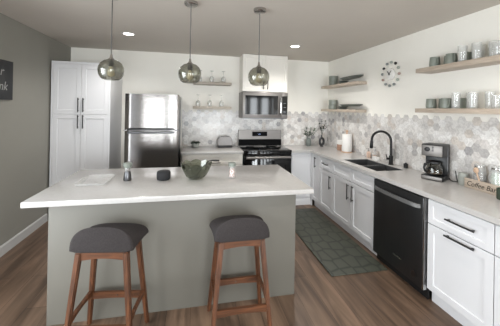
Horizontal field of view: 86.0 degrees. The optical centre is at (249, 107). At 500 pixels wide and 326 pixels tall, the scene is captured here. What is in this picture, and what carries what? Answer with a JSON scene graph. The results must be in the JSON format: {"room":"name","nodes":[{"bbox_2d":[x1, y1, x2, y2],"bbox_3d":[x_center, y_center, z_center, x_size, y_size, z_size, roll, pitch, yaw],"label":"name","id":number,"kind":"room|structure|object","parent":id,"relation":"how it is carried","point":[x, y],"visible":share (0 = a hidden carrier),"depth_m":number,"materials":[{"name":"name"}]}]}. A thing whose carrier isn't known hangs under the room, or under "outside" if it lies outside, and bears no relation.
{"room":"kitchen","nodes":[
{"label":"kitchen","id":0,"kind":"room"},
{"bbox_2d":[0,13,70,245],"bbox_3d":[-2.096,0.293,0.187,0.100,2.528,8.415,1,0,-12],"label":"wall","id":1,"kind":"structure","parent":0,"point":[24,119],"depth_m":3.17,"materials":[{"name":"grey paint"}]},
{"bbox_2d":[0,59,12,99],"bbox_3d":[-2.520,-0.292,2.595,0.023,0.412,0.665,1,0,-12],"label":"picture","id":2,"kind":"object","parent":1,"relation":"attached to","point":[6,67],"visible":1,"depth_m":2.82,"materials":[{"name":"black plastic"}]},
{"bbox_2d":[0,213,47,256],"bbox_3d":[-2.583,1.500,2.718,0.016,0.107,1.965,1,0,-12],"label":"baseboard","id":3,"kind":"structure","parent":1,"relation":"attached to","point":[27,231],"depth_m":3.14,"materials":[{"name":"white paint"}]},
{"bbox_2d":[192,143,198,147],"bbox_3d":[-0.925,0.634,4.589,0.128,0.075,0.128,1,0,-12],"label":"pot","id":4,"kind":"object","parent":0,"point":[194,145],"depth_m":4.54,"materials":[{"name":"white ceramic"}]},
{"bbox_2d":[71,47,327,168],"bbox_3d":[-0.701,0.327,4.824,4.712,2.528,0.100,1,0,-12],"label":"wall","id":5,"kind":"structure","parent":0,"point":[144,72],"depth_m":4.72,"materials":[{"name":"beige paint"}]},
{"bbox_2d":[193,106,230,108],"bbox_3d":[-0.652,-0.002,4.654,0.648,0.042,0.249,1,0,-12],"label":"wall shelf","id":6,"kind":"object","parent":5,"relation":"attached to","point":[194,107],"visible":1,"depth_m":4.52,"materials":[{"name":"brown wood"}]},
{"bbox_2d":[193,81,231,85],"bbox_3d":[-0.645,-0.417,4.655,0.648,0.042,0.249,1,0,-12],"label":"wall shelf","id":7,"kind":"object","parent":5,"relation":"attached to","point":[194,82],"visible":1,"depth_m":4.55,"materials":[{"name":"brown wood"}]},
{"bbox_2d":[182,110,326,145],"bbox_3d":[0.166,0.373,4.948,2.744,0.636,0.007,1,0,-12],"label":"backsplash","id":8,"kind":"structure","parent":5,"relation":"attached to","point":[190,118],"depth_m":4.87,"materials":[{"name":"tile"}]},
{"bbox_2d":[239,54,287,92],"bbox_3d":[0.247,-0.597,4.782,0.800,0.639,0.361,1,0,-12],"label":"upper cabinet","id":9,"kind":"object","parent":5,"relation":"attached to","point":[274,69],"visible":0.99,"depth_m":4.64,"materials":[{"name":"beige paint"}]},
{"bbox_2d":[239,92,287,118],"bbox_3d":[0.237,-0.043,4.724,0.787,0.451,0.473,1,0,-12],"label":"microwave","id":10,"kind":"object","parent":9,"relation":"attached to","point":[252,105],"visible":1,"depth_m":4.55,"materials":[{"name":"metal"}]},
{"bbox_2d":[0,199,462,325],"bbox_3d":[1.140,1.667,0.859,6.759,0.100,8.615,1,0,-12],"label":"floor","id":11,"kind":"structure","parent":0,"point":[378,298],"depth_m":2.21,"materials":[{"name":"wood"}]},
{"bbox_2d":[49,61,122,186],"bbox_3d":[-2.443,0.455,4.072,0.757,2.206,0.664,1,0,-12],"label":"pantry cabinet","id":12,"kind":"object","parent":11,"relation":"on","point":[86,118],"visible":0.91,"depth_m":3.79,"materials":[{"name":"white paint"}]},
{"bbox_2d":[64,223,148,325],"bbox_3d":[-0.946,1.164,1.813,0.441,0.833,0.349,1,0,-4],"label":"bar stool","id":13,"kind":"object","parent":11,"relation":"on","point":[105,240],"visible":1,"depth_m":1.69,"materials":[{"name":"grey fabric"}]},
{"bbox_2d":[123,93,180,167],"bbox_3d":[-1.484,0.688,4.179,0.753,1.775,0.787,1,0,-12],"label":"refrigerator","id":14,"kind":"object","parent":11,"relation":"on","point":[152,130],"visible":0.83,"depth_m":3.83,"materials":[{"name":"metal"}]},
{"bbox_2d":[20,165,313,325],"bbox_3d":[-0.623,1.128,2.548,2.162,0.920,1.004,1,0,-12],"label":"kitchen island","id":15,"kind":"object","parent":11,"relation":"on","point":[177,212],"visible":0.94,"depth_m":2.13,"materials":[{"name":"stone"}]},
{"bbox_2d":[123,162,131,180],"bbox_3d":[-1.112,0.579,2.446,0.076,0.160,0.076,1,0,-12],"label":"pepper mill","id":16,"kind":"object","parent":15,"relation":"on","point":[127,166],"visible":1,"depth_m":2.42,"materials":[{"name":"metal"}]},
{"bbox_2d":[157,170,170,180],"bbox_3d":[-0.798,0.624,2.491,0.124,0.081,0.124,1,0,-12],"label":"smart speaker","id":17,"kind":"object","parent":15,"relation":"on","point":[162,175],"visible":1,"depth_m":2.44},
{"bbox_2d":[228,162,235,176],"bbox_3d":[-0.170,0.602,2.606,0.076,0.148,0.076,1,0,-12],"label":"salt shaker","id":18,"kind":"object","parent":15,"relation":"on","point":[231,164],"visible":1,"depth_m":2.58,"materials":[{"name":"clear glass"}]},
{"bbox_3d":[-0.508,0.591,2.551,0.298,0.158,0.287,1,0,-12],"label":"salad bowl","id":19,"kind":"object","parent":15,"relation":"on","visible":0},
{"bbox_2d":[194,160,218,175],"bbox_3d":[-0.409,0.571,2.555,0.243,0.163,0.031,1,0,0],"label":"spoon","id":20,"kind":"object","parent":19,"relation":"in","point":[209,160],"visible":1,"depth_m":2.54,"materials":[{"name":"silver metal"}]},
{"bbox_2d":[182,154,242,166],"bbox_3d":[-0.633,1.155,4.455,0.948,0.874,0.628,1,0,-12],"label":"base cabinet","id":21,"kind":"object","parent":11,"relation":"on","point":[195,160],"visible":0.27,"depth_m":4.17,"materials":[{"name":"beige paint"}]},
{"bbox_2d":[181,146,243,154],"bbox_3d":[-0.631,0.697,4.462,0.968,0.040,0.622,1,0,-12],"label":"countertop","id":22,"kind":"structure","parent":21,"relation":"on","point":[186,150],"depth_m":4.26,"materials":[{"name":"stone"}]},
{"bbox_2d":[191,141,200,147],"bbox_3d":[-0.927,0.618,4.594,0.167,0.108,0.171,1,0,4],"label":"succulent","id":23,"kind":"object","parent":22,"relation":"on","point":[194,144],"visible":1,"depth_m":4.54,"materials":[{"name":"green plant"}]},
{"bbox_2d":[217,136,233,147],"bbox_3d":[-0.420,0.586,4.673,0.285,0.190,0.160,1,0,-12],"label":"toaster","id":24,"kind":"object","parent":22,"relation":"on","point":[222,141],"visible":1,"depth_m":4.60,"materials":[{"name":"silver plastic"}]},
{"bbox_2d":[207,215,271,325],"bbox_3d":[-0.079,1.180,1.992,0.441,0.833,0.349,1,0,-12],"label":"bar stool","id":25,"kind":"object","parent":11,"relation":"on","point":[233,231],"visible":1,"depth_m":1.88,"materials":[{"name":"brown wood"}]},
{"bbox_2d":[238,130,291,172],"bbox_3d":[0.244,1.005,4.596,0.800,1.205,0.671,1,0,-12],"label":"range","id":26,"kind":"object","parent":11,"relation":"on","point":[260,147],"visible":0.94,"depth_m":4.49,"materials":[{"name":"metal"}]},
{"bbox_2d":[239,146,291,151],"bbox_3d":[0.250,0.699,4.595,0.800,0.028,0.545,1,0,-12],"label":"cooktop","id":27,"kind":"object","parent":26,"relation":"in","point":[245,148],"depth_m":4.47,"materials":[{"name":"glass"}]},
{"bbox_2d":[291,153,310,204],"bbox_3d":[0.807,1.181,4.766,0.362,0.874,0.602,1,0,-12],"label":"base cabinet","id":28,"kind":"object","parent":11,"relation":"on","point":[300,162],"visible":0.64,"depth_m":4.48,"materials":[{"name":"white paint"}]},
{"bbox_2d":[310,153,321,210],"bbox_3d":[1.340,1.190,4.410,0.629,0.874,0.318,1,0,-12],"label":"base cabinet","id":29,"kind":"object","parent":11,"relation":"on","point":[315,159],"visible":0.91,"depth_m":4.35,"materials":[{"name":"white paint"}]},
{"bbox_2d":[319,157,334,220],"bbox_3d":[1.412,1.191,4.061,0.629,0.874,0.386,1,0,-12],"label":"base cabinet","id":30,"kind":"object","parent":11,"relation":"on","point":[326,165],"visible":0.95,"depth_m":3.99,"materials":[{"name":"white paint"}]},
{"bbox_2d":[295,208,386,276],"bbox_3d":[0.913,1.611,3.442,0.610,0.012,1.675,1,0,-12],"label":"kitchen mat","id":31,"kind":"object","parent":11,"relation":"on","point":[337,252],"visible":0.8,"depth_m":3.10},
{"bbox_2d":[332,161,376,254],"bbox_3d":[1.544,1.192,3.421,0.629,0.874,0.913,1,0,-12],"label":"base cabinet","id":32,"kind":"object","parent":11,"relation":"on","point":[352,190],"visible":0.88,"depth_m":3.30,"materials":[{"name":"white paint"}]},
{"bbox_2d":[373,178,429,298],"bbox_3d":[1.679,1.196,2.639,0.645,0.868,0.647,1,0,-12],"label":"dishwasher","id":33,"kind":"object","parent":11,"relation":"on","point":[400,224],"visible":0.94,"depth_m":2.49,"materials":[{"name":"metal"}]},
{"bbox_2d":[427,199,495,325],"bbox_3d":[1.825,1.194,2.064,0.629,0.874,0.508,1,0,-12],"label":"base cabinet","id":34,"kind":"object","parent":11,"relation":"on","point":[461,255],"visible":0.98,"depth_m":1.97,"materials":[{"name":"white paint"}]},
{"bbox_2d":[494,225,499,325],"bbox_3d":[1.942,1.195,1.498,0.629,0.874,0.641,1,0,-12],"label":"base cabinet","id":35,"kind":"object","parent":11,"relation":"on","point":[497,227],"visible":0.88,"depth_m":1.74,"materials":[{"name":"white paint"}]},
{"bbox_2d":[281,145,499,225],"bbox_3d":[1.453,0.732,3.124,0.952,0.040,4.086,1,0,-12],"label":"countertop","id":36,"kind":"structure","parent":35,"relation":"on","point":[482,205],"depth_m":2.47,"materials":[{"name":"stone"}]},
{"bbox_2d":[304,127,317,145],"bbox_3d":[1.140,0.530,4.992,0.368,0.359,0.162,1,0,-12],"label":"vase","id":37,"kind":"object","parent":36,"relation":"on","point":[308,140],"visible":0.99,"depth_m":4.97,"materials":[{"name":"grey ceramic"}]},
{"bbox_2d":[319,120,329,146],"bbox_3d":[1.363,0.458,4.963,0.219,0.510,0.132,1,0,-12],"label":"vase","id":38,"kind":"object","parent":36,"relation":"on","point":[320,128],"visible":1,"depth_m":4.96,"materials":[{"name":"black ceramic"}]},
{"bbox_2d":[337,140,341,150],"bbox_3d":[1.557,0.632,4.561,0.138,0.168,0.138,1,0,-12],"label":"canister","id":39,"kind":"object","parent":36,"relation":"on","point":[339,142],"visible":0.54,"depth_m":4.51,"materials":[{"name":"white ceramic"}]},
{"bbox_2d":[341,130,351,152],"bbox_3d":[1.574,0.536,4.340,0.170,0.360,0.170,1,0,-12],"label":"paper towel holder","id":40,"kind":"object","parent":36,"relation":"on","point":[346,138],"visible":0.99,"depth_m":4.28,"materials":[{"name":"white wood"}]},
{"bbox_2d":[366,148,370,157],"bbox_3d":[1.729,0.653,3.905,0.066,0.130,0.056,1,0,23],"label":"soap dispenser","id":41,"kind":"object","parent":36,"relation":"on","point":[368,152],"visible":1,"depth_m":3.88,"materials":[{"name":"beige plastic"}]},
{"bbox_2d":[346,159,400,170],"bbox_3d":[1.544,0.836,3.397,0.366,0.232,0.691,1,0,-12],"label":"sink","id":42,"kind":"object","parent":36,"relation":"in","point":[373,165],"visible":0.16,"depth_m":3.38,"materials":[{"name":"black"}]},
{"bbox_2d":[372,156,379,160],"bbox_3d":[1.726,0.691,3.667,0.050,0.052,0.100,1,0,-12],"label":"sponge holder","id":43,"kind":"object","parent":36,"relation":"on","point":[375,158],"visible":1,"depth_m":3.63,"materials":[{"name":"white ceramic"}]},
{"bbox_2d":[370,130,392,164],"bbox_3d":[1.702,0.503,3.478,0.087,0.427,0.300,1,0,-44],"label":"faucet","id":44,"kind":"object","parent":36,"relation":"on","point":[390,158],"visible":1,"depth_m":3.40,"materials":[{"name":"black metal"}]},
{"bbox_2d":[421,142,449,181],"bbox_3d":[1.866,0.541,2.700,0.239,0.355,0.194,1,0,-38],"label":"coffee maker","id":45,"kind":"object","parent":36,"relation":"on","point":[437,164],"visible":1,"depth_m":2.67,"materials":[{"name":"black plastic"}]},
{"bbox_2d":[458,172,468,185],"bbox_3d":[2.006,0.664,2.515,0.078,0.112,0.078,1,0,-12],"label":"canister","id":46,"kind":"object","parent":36,"relation":"on","point":[461,175],"visible":0.8,"depth_m":2.50,"materials":[{"name":"grey ceramic"}]},
{"bbox_2d":[464,177,499,195],"bbox_3d":[2.056,0.678,2.282,0.107,0.085,0.375,1,0,-12],"label":"caddy","id":47,"kind":"object","parent":36,"relation":"on","point":[481,186],"visible":0.98,"depth_m":2.32,"materials":[{"name":"brown wood"}]},
{"bbox_2d":[473,167,479,180],"bbox_3d":[1.993,0.579,2.355,0.020,0.113,0.054,1,0,-12],"label":"scoop","id":48,"kind":"object","parent":47,"relation":"on","point":[476,170],"visible":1,"depth_m":2.35,"materials":[{"name":"brown wood"}]},
{"bbox_2d":[473,164,485,181],"bbox_3d":[2.044,0.601,2.379,0.090,0.215,0.090,1,0,-12],"label":"glass jar","id":49,"kind":"object","parent":47,"relation":"in","point":[482,176],"visible":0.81,"depth_m":2.35,"materials":[{"name":"clear glass"}]},
{"bbox_2d":[490,167,499,185],"bbox_3d":[2.072,0.596,2.242,0.090,0.225,0.090,1,0,-12],"label":"glass jar","id":50,"kind":"object","parent":47,"relation":"in","point":[495,177],"visible":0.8,"depth_m":2.23,"materials":[{"name":"clear glass"}]},
{"bbox_2d":[496,187,499,199],"bbox_3d":[1.988,0.677,2.103,0.080,0.085,0.080,1,0,-12],"label":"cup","id":51,"kind":"object","parent":36,"relation":"on","point":[497,188],"visible":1,"depth_m":2.11,"materials":[{"name":"green ceramic"}]},
{"bbox_2d":[0,0,499,61],"bbox_3d":[1.188,-0.961,0.864,6.759,0.100,8.615,1,0,-12],"label":"ceiling","id":52,"kind":"structure","parent":0,"point":[325,30],"depth_m":2.92,"materials":[{"name":"paint"}]},
{"bbox_2d":[97,0,123,80],"bbox_3d":[-1.153,-0.592,2.242,0.202,0.717,0.202,1,0,-12],"label":"pendant light","id":53,"kind":"object","parent":52,"relation":"hanging from","point":[110,72],"visible":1,"depth_m":2.23,"materials":[{"name":"silver metal"}]},
{"bbox_2d":[108,59,113,65],"bbox_3d":[-1.157,-0.375,2.242,0.042,0.056,0.042,1,0,-12],"label":"socket","id":54,"kind":"object","parent":53,"relation":"attached to","point":[110,61],"depth_m":2.23,"materials":[{"name":"black plastic"}]},
{"bbox_2d":[121,32,135,35],"bbox_3d":[-1.554,-0.950,3.445,0.170,0.008,0.170,1,0,-12],"label":"recessed light","id":55,"kind":"object","parent":52,"relation":"in","point":[123,33],"visible":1,"depth_m":3.42,"materials":[{"name":"white paint"}]},
{"bbox_2d":[178,0,197,79],"bbox_3d":[-0.525,-0.580,2.382,0.202,0.717,0.202,1,0,-12],"label":"pendant light","id":56,"kind":"object","parent":52,"relation":"hanging from","point":[191,4],"visible":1,"depth_m":2.37,"materials":[{"name":"silver metal"}]},
{"bbox_2d":[248,7,265,85],"bbox_3d":[0.091,-0.569,2.515,0.202,0.717,0.202,1,0,-12],"label":"pendant light","id":57,"kind":"object","parent":52,"relation":"hanging from","point":[258,10],"visible":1,"depth_m":2.50,"materials":[{"name":"silver metal"}]},
{"bbox_2d":[328,4,499,180],"bbox_3d":[2.025,0.373,3.031,0.100,2.528,4.515,1,0,-12],"label":"wall","id":58,"kind":"structure","parent":0,"point":[479,31],"depth_m":3.04,"materials":[{"name":"beige paint"}]},
{"bbox_2d":[182,113,499,174],"bbox_3d":[0.612,0.397,2.815,2.753,0.595,4.365,1,0,-12],"label":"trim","id":59,"kind":"structure","parent":58,"relation":"attached to","point":[200,113],"depth_m":4.70,"materials":[{"name":"tile"}]},
{"bbox_2d":[321,109,365,111],"bbox_3d":[1.564,0.045,4.579,0.184,0.042,1.115,1,0,-12],"label":"wall shelf","id":60,"kind":"object","parent":58,"relation":"attached to","point":[328,110],"visible":1,"depth_m":4.37,"materials":[{"name":"brown wood"}]},
{"bbox_2d":[329,105,336,108],"bbox_3d":[1.505,-0.014,4.845,0.152,0.075,0.152,1,0,-12],"label":"bowl","id":61,"kind":"object","parent":60,"relation":"on","point":[330,106],"visible":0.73,"depth_m":4.78,"materials":[{"name":"ceramic"}]},
{"bbox_2d":[329,100,336,104],"bbox_3d":[1.507,-0.099,4.846,0.154,0.090,0.154,1,0,-12],"label":"bowl","id":62,"kind":"object","parent":61,"relation":"on","point":[331,102],"visible":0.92,"depth_m":4.78,"materials":[{"name":"ceramic"}]},
{"bbox_2d":[321,81,366,88],"bbox_3d":[1.572,-0.383,4.580,0.184,0.042,1.115,1,0,-12],"label":"wall shelf","id":63,"kind":"object","parent":58,"relation":"attached to","point":[354,83],"visible":1,"depth_m":4.35,"materials":[{"name":"brown wood"}]},
{"bbox_2d":[329,81,337,84],"bbox_3d":[1.513,-0.442,4.846,0.152,0.075,0.152,1,0,-12],"label":"bowl","id":64,"kind":"object","parent":63,"relation":"on","point":[330,82],"visible":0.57,"depth_m":4.78,"materials":[{"name":"ceramic"}]},
{"bbox_2d":[329,76,337,80],"bbox_3d":[1.514,-0.527,4.846,0.154,0.090,0.154,1,0,-12],"label":"bowl","id":65,"kind":"object","parent":64,"relation":"on","point":[331,78],"visible":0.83,"depth_m":4.78,"materials":[{"name":"ceramic"}]},
{"bbox_2d":[381,61,400,86],"bbox_3d":[1.860,-0.449,3.545,0.042,0.346,0.346,1,0,-12],"label":"wall clock","id":66,"kind":"object","parent":58,"relation":"attached to","point":[390,74],"visible":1,"depth_m":3.52,"materials":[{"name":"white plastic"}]},
{"bbox_2d":[327,112,499,182],"bbox_3d":[1.957,0.401,3.089,0.007,0.636,4.356,1,0,-12],"label":"backsplash","id":67,"kind":"structure","parent":58,"relation":"attached to","point":[403,143],"depth_m":3.06,"materials":[{"name":"tile"}]},
{"bbox_2d":[415,108,499,113],"bbox_3d":[2.021,0.029,2.328,0.202,0.045,1.240,1,0,-12],"label":"wall shelf","id":68,"kind":"object","parent":58,"relation":"attached to","point":[417,110],"visible":1,"depth_m":2.44,"materials":[{"name":"brown wood"}]},
{"bbox_2d":[426,99,436,107],"bbox_3d":[1.900,-0.045,2.797,0.098,0.100,0.110,1,0,-25],"label":"mug","id":69,"kind":"object","parent":68,"relation":"on","point":[430,103],"visible":0.8,"depth_m":2.77,"materials":[{"name":"grey ceramic"}]},
{"bbox_2d":[440,98,451,107],"bbox_3d":[1.931,-0.044,2.625,0.098,0.100,0.110,1,0,-25],"label":"mug","id":70,"kind":"object","parent":68,"relation":"on","point":[445,102],"visible":0.82,"depth_m":2.59,"materials":[{"name":"ceramic"}]},
{"bbox_2d":[454,98,466,108],"bbox_3d":[2.016,-0.043,2.567,0.098,0.100,0.110,1,0,-28],"label":"mug","id":71,"kind":"object","parent":68,"relation":"on","point":[462,104],"visible":0.91,"depth_m":2.53,"materials":[{"name":"grey ceramic"}]},
{"bbox_2d":[416,55,499,73],"bbox_3d":[2.029,-0.397,2.329,0.202,0.045,1.240,1,0,-12],"label":"wall shelf","id":72,"kind":"object","parent":58,"relation":"attached to","point":[490,60],"visible":1,"depth_m":2.44,"materials":[{"name":"brown wood"}]},
{"bbox_2d":[429,57,440,66],"bbox_3d":[1.915,-0.472,2.764,0.098,0.100,0.110,1,0,-25],"label":"mug","id":73,"kind":"object","parent":72,"relation":"on","point":[433,61],"visible":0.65,"depth_m":2.73,"materials":[{"name":"ceramic"}]},
{"bbox_2d":[445,53,457,63],"bbox_3d":[1.948,-0.471,2.581,0.098,0.100,0.110,1,0,-25],"label":"mug","id":74,"kind":"object","parent":72,"relation":"on","point":[450,57],"visible":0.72,"depth_m":2.55,"materials":[{"name":"ceramic"}]},
{"bbox_2d":[459,52,471,60],"bbox_3d":[2.032,-0.470,2.529,0.098,0.100,0.110,1,0,-28],"label":"mug","id":75,"kind":"object","parent":72,"relation":"on","point":[464,56],"visible":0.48,"depth_m":2.49,"materials":[{"name":"grey ceramic"}]},
{"bbox_3d":[1.580,-0.441,4.503,0.164,0.024,0.164,1,0,-12],"label":"plate","id":76,"kind":"object","parent":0,"visible":0},
{"bbox_2d":[340,74,363,79],"bbox_3d":[1.624,-0.482,4.292,0.160,0.034,0.610,1,0,-12],"label":"platter","id":77,"kind":"object","parent":76,"relation":"on","point":[361,75],"visible":0.98,"depth_m":4.21,"materials":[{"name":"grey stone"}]},
{"bbox_3d":[1.572,-0.013,4.502,0.164,0.024,0.164,1,0,-12],"label":"plate","id":78,"kind":"object","parent":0,"visible":0},
{"bbox_2d":[339,104,362,105],"bbox_3d":[1.616,-0.042,4.291,0.160,0.034,0.610,1,0,-12],"label":"platter","id":79,"kind":"object","parent":78,"relation":"on","point":[339,104],"visible":0.96,"depth_m":4.16,"materials":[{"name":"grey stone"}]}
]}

